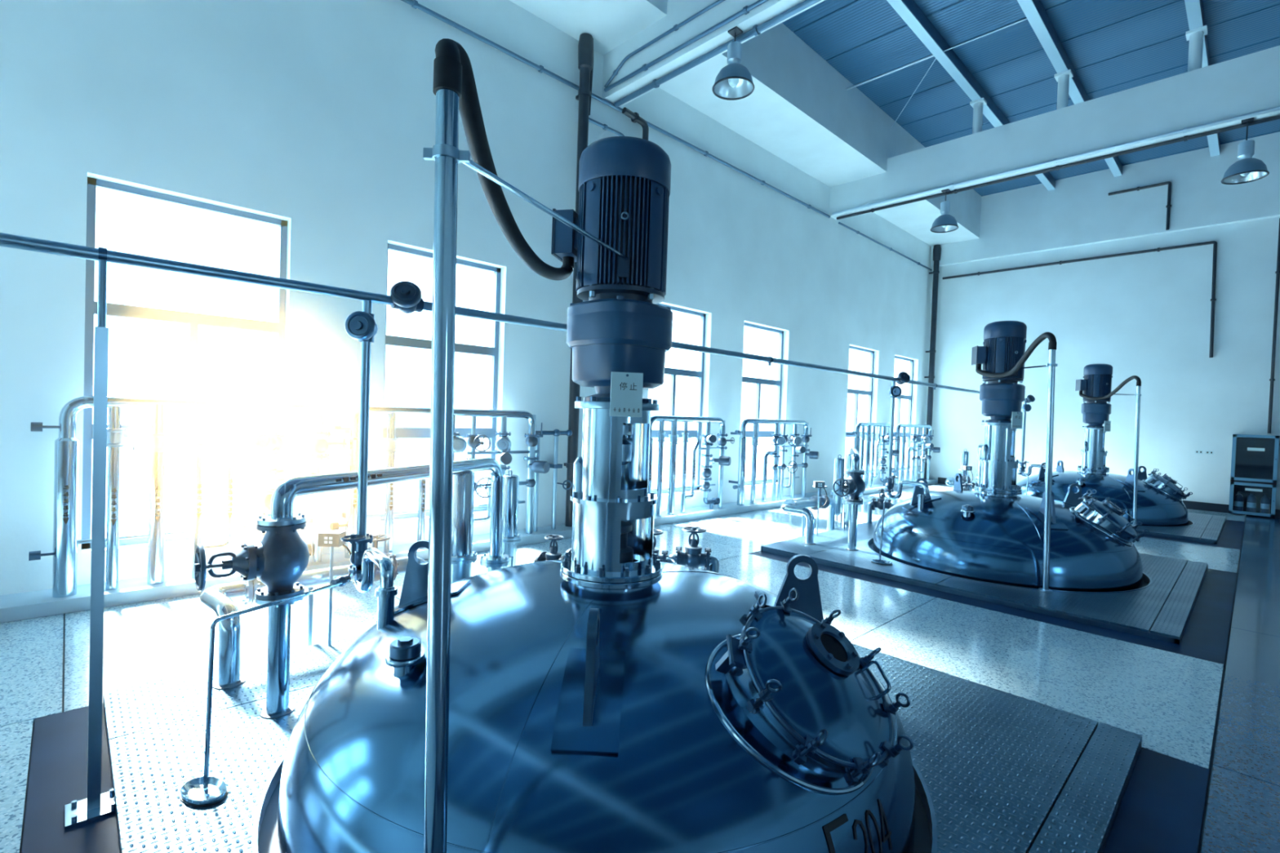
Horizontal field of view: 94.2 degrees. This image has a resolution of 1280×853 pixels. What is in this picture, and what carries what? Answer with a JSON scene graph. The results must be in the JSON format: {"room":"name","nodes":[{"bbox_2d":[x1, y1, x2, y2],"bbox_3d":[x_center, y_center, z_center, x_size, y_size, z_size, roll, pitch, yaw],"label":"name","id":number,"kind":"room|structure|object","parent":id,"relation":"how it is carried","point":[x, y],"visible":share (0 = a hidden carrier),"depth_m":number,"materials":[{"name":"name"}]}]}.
{"room":"processing plant","nodes":[
{"label":"processing plant","id":0,"kind":"room"},
{"bbox_2d":[0,0,932,595],"bbox_3d":[-1.147,-2.523,7.860,25.800,8.050,0.300,1,2,-44],"label":"wall","id":1,"kind":"structure","parent":0,"point":[317,117],"depth_m":6.04,"materials":[{"name":"paint"}]},
{"bbox_2d":[81,176,287,549],"bbox_3d":[-3.966,-0.493,5.269,1.410,2.980,0.098,1,2,-44],"label":"window","id":2,"kind":"structure","parent":1,"relation":"in","point":[193,320],"depth_m":5.17,"materials":[{"name":"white metal"}]},
{"bbox_2d":[28,395,346,598],"bbox_3d":[-3.635,0.524,5.025,2.133,1.501,0.442,1,1,-40],"label":"pipe manifold","id":3,"kind":"object","parent":1,"relation":"attached to","point":[66,469],"visible":0.8,"depth_m":4.76,"materials":[{"name":"metal"}]},
{"bbox_2d":[329,405,550,558],"bbox_3d":[-2.112,0.547,6.556,2.377,1.499,0.452,1,1,-38],"label":"pipe manifold","id":4,"kind":"object","parent":1,"relation":"attached to","point":[503,444],"visible":0.76,"depth_m":6.32,"materials":[{"name":"metal"}]},
{"bbox_2d":[380,243,501,520],"bbox_3d":[-2.299,-0.467,6.875,1.420,2.980,0.098,1,2,-44],"label":"window","id":5,"kind":"structure","parent":1,"relation":"in","point":[493,351],"depth_m":7.05,"materials":[{"name":"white metal"}]},
{"bbox_2d":[0,479,937,622],"bbox_3d":[-1.039,1.362,7.686,25.200,0.100,0.400,1,2,-44],"label":"trim","id":6,"kind":"structure","parent":1,"relation":"attached to","point":[39,603],"depth_m":4.95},
{"bbox_2d":[648,415,734,516],"bbox_3d":[0.758,0.592,9.257,2.133,1.501,0.442,1,1,-40],"label":"pipe manifold","id":7,"kind":"object","parent":6,"relation":"on","point":[708,439],"visible":0.94,"depth_m":9.20,"materials":[{"name":"metal"}]},
{"bbox_2d":[728,418,818,505],"bbox_3d":[2.467,0.618,10.969,2.377,1.499,0.452,1,1,-38],"label":"pipe manifold","id":8,"kind":"object","parent":6,"relation":"on","point":[797,448],"visible":1,"depth_m":10.91,"materials":[{"name":"metal"}]},
{"bbox_2d":[844,422,898,488],"bbox_3d":[5.452,0.664,13.781,2.133,1.501,0.442,1,1,-40],"label":"pipe manifold","id":9,"kind":"object","parent":6,"relation":"on","point":[868,437],"visible":0.81,"depth_m":13.71,"materials":[{"name":"metal"}]},
{"bbox_2d":[885,423,940,484],"bbox_3d":[7.061,0.689,15.396,2.377,1.499,0.452,1,1,-38],"label":"pipe manifold","id":10,"kind":"object","parent":6,"relation":"on","point":[917,439],"visible":0.98,"depth_m":15.33,"materials":[{"name":"metal"}]},
{"bbox_2d":[526,429,572,531],"bbox_3d":[-1.165,0.669,7.608,0.595,1.280,0.277,1,2,-44],"label":"pipe","id":11,"kind":"object","parent":1,"relation":"attached to","point":[556,433],"visible":0.95,"depth_m":7.57,"materials":[{"name":"metal"}]},
{"bbox_2d":[564,32,593,526],"bbox_3d":[-0.832,-1.881,7.794,0.245,6.391,0.199,2,1,15],"label":"downpipe","id":12,"kind":"object","parent":1,"relation":"attached to","point":[585,46],"visible":0.7,"depth_m":7.73,"materials":[{"name":"grey metal"}]},
{"bbox_2d":[588,117,624,136],"bbox_3d":[-0.515,-1.416,8.250,0.876,5.446,0.072,1,2,-44],"label":"conduit","id":13,"kind":"object","parent":1,"relation":"attached to","point":[604,126],"visible":0.23,"depth_m":8.12,"materials":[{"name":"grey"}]},
{"bbox_2d":[401,0,830,217],"bbox_3d":[-1.233,-4.454,7.404,14.400,0.078,0.078,1,2,-44],"label":"conduit","id":14,"kind":"object","parent":1,"relation":"attached to","point":[413,3],"visible":0.84,"depth_m":7.63,"materials":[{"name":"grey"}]},
{"bbox_2d":[622,106,648,140],"bbox_3d":[-0.144,-1.576,8.529,0.501,5.779,0.135,1,2,-44],"label":"conduit","id":15,"kind":"object","parent":1,"relation":"attached to","point":[634,117],"visible":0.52,"depth_m":8.46,"materials":[{"name":"grey metal"}]},
{"bbox_2d":[604,0,724,88],"bbox_3d":[2.755,-4.544,4.709,0.060,0.276,9.310,1,2,-44],"label":"conduit","id":16,"kind":"object","parent":1,"relation":"attached to","point":[676,27],"visible":1,"depth_m":7.26,"materials":[{"name":"silver metal"}]},
{"bbox_2d":[651,303,706,493],"bbox_3d":[0.524,-0.423,9.595,1.420,2.980,0.098,1,2,-44],"label":"window","id":17,"kind":"structure","parent":1,"relation":"in","point":[673,372],"depth_m":9.91,"materials":[{"name":"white metal"}]},
{"bbox_2d":[604,0,768,92],"bbox_3d":[2.752,-4.382,4.708,0.072,0.072,9.300,1,2,-44],"label":"conduit","id":18,"kind":"object","parent":1,"relation":"attached to","point":[745,11],"visible":1,"depth_m":6.95,"materials":[{"name":"silver metal"}]},
{"bbox_2d":[602,0,824,106],"bbox_3d":[5.285,-4.598,2.343,0.300,0.860,16.400,1,2,-44],"label":"trim","id":19,"kind":"structure","parent":1,"relation":"attached to","point":[677,11],"depth_m":7.16,"materials":[{"name":"paint"}]},
{"bbox_2d":[613,0,821,107],"bbox_3d":[2.892,-4.260,4.850,0.105,0.105,9.300,1,2,-44],"label":"conduit","id":20,"kind":"object","parent":1,"relation":"attached to","point":[757,29],"visible":1,"depth_m":6.88,"materials":[{"name":"silver metal"}]},
{"bbox_2d":[711,26,754,100],"bbox_3d":[1.050,-4.076,6.614,0.468,0.646,0.468,1,2,-44],"label":"lamp","id":21,"kind":"object","parent":1,"relation":"hanging from","point":[734,82],"visible":1,"depth_m":6.58,"materials":[{"name":"silver metal"}]},
{"bbox_2d":[742,322,783,485],"bbox_3d":[2.223,-0.397,11.232,1.460,2.980,0.098,1,2,-44],"label":"window","id":22,"kind":"structure","parent":1,"relation":"in","point":[757,381],"depth_m":11.39,"materials":[{"name":"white metal"}]},
{"bbox_2d":[844,346,874,475],"bbox_3d":[5.074,-0.353,13.980,1.500,2.980,0.098,1,2,-44],"label":"window","id":23,"kind":"structure","parent":1,"relation":"in","point":[855,392],"depth_m":14.16,"materials":[{"name":"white metal"}]},
{"bbox_2d":[838,222,932,271],"bbox_3d":[6.118,-4.320,14.489,5.180,0.066,0.066,1,2,-44],"label":"conduit","id":24,"kind":"object","parent":1,"relation":"attached to","point":[839,223],"visible":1,"depth_m":14.11,"materials":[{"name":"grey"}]},
{"bbox_2d":[845,54,933,90],"bbox_3d":[4.122,-5.858,9.839,0.036,0.036,1.500,1,2,-44],"label":"rod","id":25,"kind":"object","parent":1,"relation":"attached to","point":[931,55],"visible":1,"depth_m":9.81,"materials":[{"name":"silver metal"}]},
{"bbox_2d":[892,355,913,470],"bbox_3d":[6.803,-0.327,15.645,1.500,2.980,0.098,1,2,-44],"label":"window","id":26,"kind":"structure","parent":1,"relation":"in","point":[908,397],"depth_m":16.09,"materials":[{"name":"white metal"}]},
{"bbox_2d":[891,57,936,127],"bbox_3d":[4.822,-5.867,10.511,0.016,0.016,2.343,2,1,6],"label":"rod","id":27,"kind":"object","parent":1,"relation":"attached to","point":[935,58],"visible":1,"depth_m":10.38,"materials":[{"name":"silver metal"}]},
{"bbox_2d":[924,244,941,479],"bbox_3d":[7.941,-1.746,16.236,0.266,6.391,0.198,2,1,19],"label":"downpipe","id":28,"kind":"object","parent":1,"relation":"attached to","point":[937,248],"visible":0.87,"depth_m":16.16,"materials":[{"name":"grey metal"}]},
{"bbox_2d":[929,188,958,232],"bbox_3d":[5.598,-3.974,10.901,0.468,0.706,0.468,1,2,-44],"label":"lamp","id":29,"kind":"object","parent":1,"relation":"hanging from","point":[944,223],"visible":1,"depth_m":10.84,"materials":[{"name":"silver metal"}]},
{"bbox_2d":[828,45,1279,219],"bbox_3d":[9.771,-4.528,6.666,0.300,0.860,16.400,1,2,-44],"label":"beam","id":30,"kind":"structure","parent":1,"relation":"attached to","point":[1249,83],"depth_m":9.33,"materials":[{"name":"paint"}]},
{"bbox_2d":[969,97,986,133],"bbox_3d":[6.012,-5.472,10.581,0.200,0.610,0.220,1,2,-44],"label":"post","id":31,"kind":"object","parent":30,"relation":"on","point":[977,104],"visible":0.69,"depth_m":10.52,"materials":[{"name":"metal"}]},
{"bbox_2d":[1053,69,1073,109],"bbox_3d":[6.885,-5.424,9.674,0.200,0.610,0.220,1,2,-44],"label":"post","id":32,"kind":"object","parent":30,"relation":"on","point":[1063,77],"visible":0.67,"depth_m":9.62,"materials":[{"name":"metal"}]},
{"bbox_2d":[1185,25,1207,71],"bbox_3d":[7.980,-5.363,8.537,0.200,0.610,0.220,1,2,-44],"label":"post","id":33,"kind":"object","parent":30,"relation":"on","point":[1195,36],"visible":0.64,"depth_m":8.48,"materials":[{"name":"metal"}]},
{"bbox_2d":[831,106,1279,214],"bbox_3d":[7.236,-4.253,9.032,0.078,0.078,9.300,1,2,-44],"label":"conduit","id":34,"kind":"object","parent":1,"relation":"attached to","point":[1184,130],"visible":1,"depth_m":9.34,"materials":[{"name":"silver metal"}]},
{"bbox_2d":[836,115,1279,219],"bbox_3d":[7.371,-4.201,9.165,0.078,0.078,9.300,1,2,-44],"label":"conduit","id":35,"kind":"object","parent":1,"relation":"attached to","point":[1186,138],"visible":1,"depth_m":9.48,"materials":[{"name":"grey metal"}]},
{"bbox_2d":[1220,117,1269,184],"bbox_3d":[8.278,-3.785,8.116,0.468,0.786,0.468,1,2,-44],"label":"lamp","id":36,"kind":"object","parent":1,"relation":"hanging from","point":[1247,169],"visible":1,"depth_m":8.07,"materials":[{"name":"silver metal"}]},
{"bbox_2d":[0,483,1279,852],"bbox_3d":[4.500,1.844,1.930,25.800,0.250,17.000,1,2,-44],"label":"floor","id":37,"kind":"structure","parent":0,"point":[1205,708],"depth_m":3.87,"materials":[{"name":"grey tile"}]},
{"bbox_2d":[65,259,115,830],"bbox_3d":[-2.075,0.424,2.276,0.160,2.117,0.160,1,2,-44],"label":"support post","id":38,"kind":"object","parent":37,"relation":"on","point":[97,805],"visible":0.96,"depth_m":2.26,"materials":[{"name":"metal"}]},
{"bbox_2d":[0,232,1026,459],"bbox_3d":[1.359,-0.050,5.612,16.744,1.170,0.060,1,2,-44],"label":"pipe","id":39,"kind":"object","parent":38,"relation":"attached to","point":[6,240],"visible":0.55,"depth_m":2.72,"materials":[{"name":"metal"}]},
{"bbox_2d":[340,280,423,593],"bbox_3d":[-1.179,0.043,2.878,0.390,1.573,0.535,1,2,-44],"label":"riser pipe","id":40,"kind":"object","parent":39,"relation":"attached to","point":[362,326],"visible":1,"depth_m":2.95,"materials":[{"name":"metal"}]},
{"bbox_2d":[884,371,928,499],"bbox_3d":[3.285,0.112,7.180,0.390,1.573,0.535,1,2,-44],"label":"riser pipe","id":41,"kind":"object","parent":39,"relation":"attached to","point":[895,391],"visible":1,"depth_m":7.25,"materials":[{"name":"metal"}]},
{"bbox_2d":[1018,395,1045,476],"bbox_3d":[7.569,0.178,11.308,0.390,1.573,0.535,1,2,-44],"label":"riser pipe","id":42,"kind":"object","parent":39,"relation":"attached to","point":[1030,398],"visible":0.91,"depth_m":11.37,"materials":[{"name":"metal"}]},
{"bbox_2d":[200,533,426,689],"bbox_3d":[-2.080,1.101,3.884,0.497,0.700,1.439,3,1,28],"label":"drain pipe","id":43,"kind":"object","parent":37,"relation":"on","point":[217,598],"visible":0.56,"depth_m":3.48,"materials":[{"name":"metal"}]},
{"bbox_2d":[194,457,511,719],"bbox_3d":[-1.514,0.861,3.765,0.363,1.224,2.408,2,1,22],"label":"pipe","id":44,"kind":"object","parent":37,"relation":"on","point":[282,556],"visible":0.98,"depth_m":2.92,"materials":[{"name":"metal"}]},
{"bbox_2d":[502,469,521,568],"bbox_3d":[-1.180,0.919,5.331,0.230,1.070,0.230,1,2,-44],"label":"pipe","id":45,"kind":"object","parent":37,"relation":"on","point":[510,537],"visible":0.61,"depth_m":5.26,"materials":[{"name":"metal"}]},
{"bbox_2d":[277,539,915,852],"bbox_3d":[-0.138,1.067,2.821,2.680,0.981,2.710,1,2,-44],"label":"tank","id":46,"kind":"object","parent":37,"relation":"on","point":[683,708],"visible":0.9,"depth_m":1.92,"materials":[{"name":"metal"}]},
{"bbox_2d":[551,136,672,583],"bbox_3d":[-0.130,-0.313,2.831,0.560,1.980,0.480,3,2,43],"label":"motor","id":47,"kind":"object","parent":46,"relation":"on","point":[624,182],"visible":0.88,"depth_m":2.65,"materials":[{"name":"metal"}]},
{"bbox_2d":[609,371,643,417],"bbox_3d":[-0.061,-0.139,2.591,0.140,0.192,0.038,2,1,-12],"label":"sign plate","id":48,"kind":"object","parent":47,"relation":"attached to","point":[626,388],"visible":1,"depth_m":2.58,"materials":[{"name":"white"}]},
{"bbox_2d":[613,407,639,412],"bbox_3d":[-0.058,-0.071,2.578,0.117,0.018,0.001,2,1,-12],"label":"print","id":49,"kind":"object","parent":48,"relation":"attached to","point":[615,409],"depth_m":2.58,"materials":[{"name":"black"}]},
{"bbox_2d":[102,634,1142,852],"bbox_3d":[-0.125,1.503,3.061,3.800,0.066,3.775,1,2,-44],"label":"platform","id":50,"kind":"object","parent":37,"relation":"on","point":[990,766],"visible":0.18,"depth_m":2.67,"materials":[{"name":"metal"}]},
{"bbox_2d":[178,776,227,807],"bbox_3d":[-1.706,1.424,2.324,0.146,0.021,0.214,1,2,-44],"label":"base plate","id":51,"kind":"object","parent":50,"relation":"on","point":[192,793],"visible":0.95,"depth_m":2.32,"materials":[{"name":"metal"}]},
{"bbox_2d":[203,574,351,788],"bbox_3d":[-1.565,1.080,2.640,0.073,0.697,0.668,2,1,21],"label":"tube","id":52,"kind":"object","parent":51,"relation":"in","point":[340,581],"visible":1,"depth_m":2.34,"materials":[{"name":"metal"}]},
{"bbox_2d":[317,530,352,645],"bbox_3d":[-1.938,1.034,3.784,0.192,0.726,0.092,2,1,0],"label":"junction box","id":53,"kind":"object","parent":50,"relation":"on","point":[331,539],"visible":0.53,"depth_m":3.77,"materials":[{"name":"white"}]},
{"bbox_2d":[451,471,476,582],"bbox_3d":[-1.323,0.873,4.371,0.246,1.190,0.246,1,2,-44],"label":"pipe","id":54,"kind":"object","parent":50,"relation":"on","point":[463,555],"visible":0.48,"depth_m":4.29,"materials":[{"name":"metal"}]},
{"bbox_2d":[422,38,629,852],"bbox_3d":[-0.334,0.268,2.123,0.383,2.439,1.528,2,1,7],"label":"pole","id":55,"kind":"object","parent":50,"relation":"on","point":[455,89],"visible":1,"depth_m":1.41,"materials":[{"name":"metal"}]},
{"bbox_2d":[533,534,564,562],"bbox_3d":[-0.702,1.148,4.803,0.390,0.544,0.190,3,1,29],"label":"valve","id":56,"kind":"object","parent":50,"relation":"on","point":[553,554],"visible":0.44,"depth_m":4.78,"materials":[{"name":"metal"}]},
{"bbox_2d":[653,528,675,564],"bbox_3d":[0.071,1.111,4.462,0.390,0.684,0.190,2,1,5],"label":"valve","id":57,"kind":"object","parent":50,"relation":"on","point":[664,558],"visible":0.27,"depth_m":4.43,"materials":[{"name":"metal"}]},
{"bbox_2d":[667,526,719,573],"bbox_3d":[0.398,1.112,4.499,0.390,0.704,0.190,2,1,5],"label":"valve","id":58,"kind":"object","parent":50,"relation":"on","point":[693,557],"visible":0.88,"depth_m":4.45,"materials":[{"name":"metal"}]},
{"bbox_2d":[780,485,835,544],"bbox_3d":[2.283,1.169,8.088,0.497,0.700,1.439,3,1,28],"label":"drain pipe","id":59,"kind":"object","parent":37,"relation":"on","point":[790,506],"visible":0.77,"depth_m":7.93,"materials":[{"name":"metal"}]},
{"bbox_2d":[831,454,844,521],"bbox_3d":[3.184,0.986,9.536,0.230,1.070,0.230,1,2,-44],"label":"pipe","id":60,"kind":"object","parent":37,"relation":"on","point":[839,463],"visible":0.71,"depth_m":9.47,"materials":[{"name":"metal"}]},
{"bbox_2d":[832,447,865,551],"bbox_3d":[2.849,0.928,7.970,0.363,1.224,2.408,2,1,22],"label":"pipe","id":61,"kind":"object","parent":37,"relation":"on","point":[854,486],"visible":0.94,"depth_m":7.10,"materials":[{"name":"metal"}]},
{"bbox_2d":[945,469,972,490],"bbox_3d":[6.546,1.234,12.196,0.497,0.700,1.439,3,1,28],"label":"valve","id":62,"kind":"object","parent":37,"relation":"on","point":[949,482],"visible":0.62,"depth_m":11.92,"materials":[{"name":"metal"}]},
{"bbox_2d":[960,448,969,488],"bbox_3d":[7.446,1.052,13.644,0.230,1.070,0.230,1,2,-44],"label":"pipe","id":63,"kind":"object","parent":37,"relation":"on","point":[965,455],"visible":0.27,"depth_m":13.57,"materials":[{"name":"metal"}]},
{"bbox_2d":[972,444,984,484],"bbox_3d":[7.112,0.994,12.078,0.363,1.224,2.408,2,1,22],"label":"pipe","id":64,"kind":"object","parent":37,"relation":"on","point":[980,446],"visible":0.06,"depth_m":13.08,"materials":[{"name":"metal"}]},
{"bbox_2d":[760,520,1208,644],"bbox_3d":[4.123,1.568,7.154,3.740,0.066,3.775,1,2,-44],"label":"platform","id":65,"kind":"object","parent":37,"relation":"on","point":[1135,611],"visible":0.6,"depth_m":5.69,"materials":[{"name":"metal"}]},
{"bbox_2d":[813,480,827,535],"bbox_3d":[2.425,1.102,7.989,0.192,0.726,0.092,2,1,0],"label":"junction box","id":66,"kind":"object","parent":65,"relation":"on","point":[816,484],"visible":1,"depth_m":7.98,"materials":[{"name":"grey metal"}]},
{"bbox_2d":[841,453,851,528],"bbox_3d":[3.040,0.940,8.576,0.246,1.190,0.246,1,2,-44],"label":"pipe","id":67,"kind":"object","parent":65,"relation":"on","point":[848,457],"visible":0.26,"depth_m":8.53,"materials":[{"name":"metal"}]},
{"bbox_2d":[866,488,894,524],"bbox_3d":[3.662,1.215,9.008,0.390,0.544,0.190,3,1,29],"label":"valve","id":68,"kind":"object","parent":65,"relation":"on","point":[879,504],"visible":0.74,"depth_m":9.00,"materials":[{"name":"metal"}]},
{"bbox_2d":[871,560,893,564],"bbox_3d":[2.658,1.492,6.528,0.146,0.021,0.214,1,2,-44],"label":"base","id":69,"kind":"object","parent":65,"relation":"on","point":[877,562],"visible":1,"depth_m":6.52,"materials":[{"name":"metal"}]},
{"bbox_2d":[879,493,887,562],"bbox_3d":[2.798,1.147,6.845,0.073,0.697,0.668,2,1,21],"label":"tube","id":70,"kind":"object","parent":69,"relation":"on","point":[882,495],"visible":1,"depth_m":6.54,"materials":[{"name":"metal"}]},
{"bbox_2d":[962,483,973,490],"bbox_3d":[4.761,1.179,8.703,0.390,0.704,0.190,2,1,5],"label":"valve","id":71,"kind":"object","parent":65,"relation":"on","point":[966,485],"visible":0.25,"depth_m":8.69,"materials":[{"name":"metal"}]},
{"bbox_2d":[975,332,1057,592],"bbox_3d":[4.058,0.319,6.325,0.360,2.472,1.524,2,1,5],"label":"pole","id":72,"kind":"object","parent":65,"relation":"on","point":[1052,343],"visible":1,"depth_m":5.62,"materials":[{"name":"metal"}]},
{"bbox_2d":[872,473,1149,591],"bbox_3d":[4.226,1.135,7.026,2.680,0.981,2.710,1,2,-44],"label":"tank","id":73,"kind":"object","parent":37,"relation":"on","point":[997,537],"visible":0.95,"depth_m":6.10,"materials":[{"name":"metal"}]},
{"bbox_2d":[971,320,1026,492],"bbox_3d":[4.234,-0.246,7.036,0.560,1.980,0.480,3,2,43],"label":"motor","id":74,"kind":"object","parent":73,"relation":"on","point":[1004,342],"visible":0.94,"depth_m":6.87,"materials":[{"name":"paint"}]},
{"bbox_2d":[1011,411,1022,428],"bbox_3d":[4.303,-0.072,6.796,0.140,0.192,0.038,2,1,-12],"label":"sign plate","id":75,"kind":"object","parent":74,"relation":"attached to","point":[1016,417],"visible":1,"depth_m":6.78,"materials":[{"name":"metal"}]},
{"bbox_2d":[1016,460,1192,526],"bbox_3d":[8.488,1.200,11.133,2.680,0.981,2.710,1,2,-44],"label":"tank","id":76,"kind":"object","parent":37,"relation":"on","point":[1160,503],"visible":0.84,"depth_m":10.21,"materials":[{"name":"metal"}]},
{"bbox_2d":[1075,364,1112,471],"bbox_3d":[8.496,-0.180,11.144,0.560,1.980,0.480,3,2,43],"label":"motor","id":77,"kind":"object","parent":76,"relation":"on","point":[1097,381],"visible":0.95,"depth_m":10.98,"materials":[{"name":"paint"}]},
{"bbox_2d":[1103,421,1111,431],"bbox_3d":[8.565,-0.006,10.904,0.140,0.192,0.038,2,1,-12],"label":"sign plate","id":78,"kind":"object","parent":77,"relation":"attached to","point":[1107,427],"visible":1,"depth_m":10.89,"materials":[{"name":"metal"}]},
{"bbox_2d":[1135,512,1226,544],"bbox_3d":[8.443,1.635,11.318,3.700,0.066,3.775,1,2,-44],"label":"platform","id":79,"kind":"object","parent":37,"relation":"on","point":[1198,522],"visible":0.19,"depth_m":9.49,"materials":[{"name":"metal"}]},
{"bbox_2d":[963,466,973,483],"bbox_3d":[6.688,1.167,12.097,0.192,0.726,0.092,2,1,0],"label":"junction box","id":80,"kind":"object","parent":79,"relation":"on","point":[965,468],"visible":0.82,"depth_m":12.08,"materials":[{"name":"metal"}]},
{"bbox_2d":[975,448,982,484],"bbox_3d":[7.303,1.006,12.684,0.246,1.190,0.246,1,2,-44],"label":"pipe","id":81,"kind":"object","parent":79,"relation":"on","point":[980,454],"visible":0.19,"depth_m":12.66,"materials":[{"name":"metal"}]},
{"bbox_2d":[1079,375,1141,526],"bbox_3d":[8.320,0.385,10.432,0.360,2.472,1.524,2,1,5],"label":"pole","id":82,"kind":"object","parent":79,"relation":"on","point":[1122,384],"visible":0.91,"depth_m":9.74,"materials":[{"name":"metal"}]},
{"bbox_3d":[6.921,1.557,10.636,0.146,0.021,0.214,1,2,-44],"label":"cup","id":83,"kind":"object","parent":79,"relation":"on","visible":0},
{"bbox_2d":[1017,472,1028,495],"bbox_3d":[7.061,1.213,10.952,0.073,0.697,0.668,2,1,21],"label":"tube","id":84,"kind":"object","parent":83,"relation":"on","point":[1019,473],"visible":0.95,"depth_m":10.65,"materials":[{"name":"metal"}]},
{"bbox_2d":[1228,434,1279,517],"bbox_3d":[12.243,0.968,11.860,0.270,1.600,0.640,1,2,-44],"label":"cabinet","id":85,"kind":"object","parent":37,"relation":"on","point":[1255,458],"visible":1,"depth_m":11.89,"materials":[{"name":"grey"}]},
{"bbox_2d":[1233,491,1244,511],"bbox_3d":[12.104,1.523,12.002,0.134,0.415,0.149,1,2,-44],"label":"bottle","id":86,"kind":"object","parent":85,"relation":"in","point":[1238,498],"visible":0.99,"depth_m":11.96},
{"bbox_2d":[1246,492,1257,512],"bbox_3d":[12.229,1.530,11.872,0.134,0.415,0.149,1,2,-44],"label":"bottle","id":87,"kind":"object","parent":85,"relation":"in","point":[1251,502],"visible":0.99,"depth_m":11.84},
{"bbox_2d":[1260,493,1271,513],"bbox_3d":[12.360,1.538,11.736,0.134,0.415,0.149,1,2,-44],"label":"bottle","id":88,"kind":"object","parent":85,"relation":"in","point":[1265,502],"visible":0.98,"depth_m":11.70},
{"bbox_2d":[509,0,981,246],"bbox_3d":[-0.516,-5.692,7.257,25.200,1.250,1.200,1,2,-44],"label":"ceiling","id":89,"kind":"structure","parent":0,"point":[799,109],"depth_m":9.77,"materials":[{"name":"paint"}]},
{"bbox_2d":[782,0,1279,196],"bbox_3d":[4.771,-5.990,1.774,25.800,0.270,17.000,1,2,-44],"label":"ceiling","id":90,"kind":"structure","parent":0,"point":[1112,46],"depth_m":9.41,"materials":[{"name":"blue metal"}]},
{"bbox_2d":[886,0,1055,190],"bbox_3d":[0.928,-5.958,5.661,25.060,0.205,0.140,1,2,-44],"label":"purlin","id":91,"kind":"object","parent":90,"relation":"attached to","point":[908,11],"visible":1,"depth_m":9.46,"materials":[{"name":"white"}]},
{"bbox_2d":[943,17,1027,51],"bbox_3d":[5.107,-5.804,8.817,0.020,0.020,1.180,1,2,-44],"label":"rod","id":92,"kind":"object","parent":91,"relation":"attached to","point":[1025,18],"visible":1,"depth_m":8.79,"materials":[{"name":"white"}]},
{"bbox_2d":[1017,0,1122,177],"bbox_3d":[1.802,-5.910,4.754,25.060,0.205,0.140,1,2,-44],"label":"purlin","id":93,"kind":"object","parent":90,"relation":"attached to","point":[1034,11],"visible":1,"depth_m":9.09,"materials":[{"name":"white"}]},
{"bbox_2d":[1184,0,1220,156],"bbox_3d":[2.897,-5.849,3.616,25.060,0.205,0.140,1,2,-44],"label":"purlin","id":94,"kind":"object","parent":90,"relation":"attached to","point":[1194,8],"visible":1,"depth_m":8.44,"materials":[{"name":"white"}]},
{"bbox_2d":[924,216,1279,515],"bbox_3d":[13.821,-2.062,10.696,0.300,8.050,17.000,1,2,-44],"label":"wall","id":95,"kind":"structure","parent":0,"point":[1146,316],"depth_m":13.25,"materials":[{"name":"paint"}]},
{"bbox_2d":[942,240,1217,357],"bbox_3d":[10.093,-2.760,14.287,0.090,2.445,5.410,1,2,-44],"label":"conduit","id":96,"kind":"object","parent":95,"relation":"attached to","point":[1213,299],"visible":1,"depth_m":12.87,"materials":[{"name":"grey metal"}]},
{"bbox_2d":[930,131,1279,267],"bbox_3d":[13.763,-4.987,10.485,0.140,1.800,16.400,1,2,-44],"label":"beam","id":97,"kind":"structure","parent":95,"relation":"attached to","point":[1080,211],"depth_m":13.36,"materials":[{"name":"paint"}]},
{"bbox_2d":[937,477,1279,518],"bbox_3d":[13.707,1.781,10.514,0.030,0.170,16.000,1,2,-44],"label":"baseboard","id":98,"kind":"structure","parent":95,"relation":"attached to","point":[1220,508],"depth_m":12.40,"materials":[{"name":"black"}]},
{"bbox_2d":[1108,181,1171,230],"bbox_3d":[11.029,-4.782,13.146,0.090,1.055,1.095,1,2,-44],"label":"conduit","id":99,"kind":"object","parent":95,"relation":"attached to","point":[1168,206],"visible":1,"depth_m":12.80,"materials":[{"name":"grey metal"}]},
{"bbox_2d":[1205,450,1213,454],"bbox_3d":[11.902,0.545,12.419,0.014,0.070,0.120,1,2,-44],"label":"wall socket","id":100,"kind":"object","parent":95,"relation":"attached to","point":[1210,452],"visible":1,"depth_m":12.41,"materials":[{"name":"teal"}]},
{"bbox_2d":[1267,217,1279,433],"bbox_3d":[12.542,-1.981,11.734,0.072,4.240,0.072,2,1,24],"label":"conduit","id":101,"kind":"object","parent":95,"relation":"attached to","point":[1272,380],"visible":1,"depth_m":11.72,"materials":[{"name":"grey metal"}]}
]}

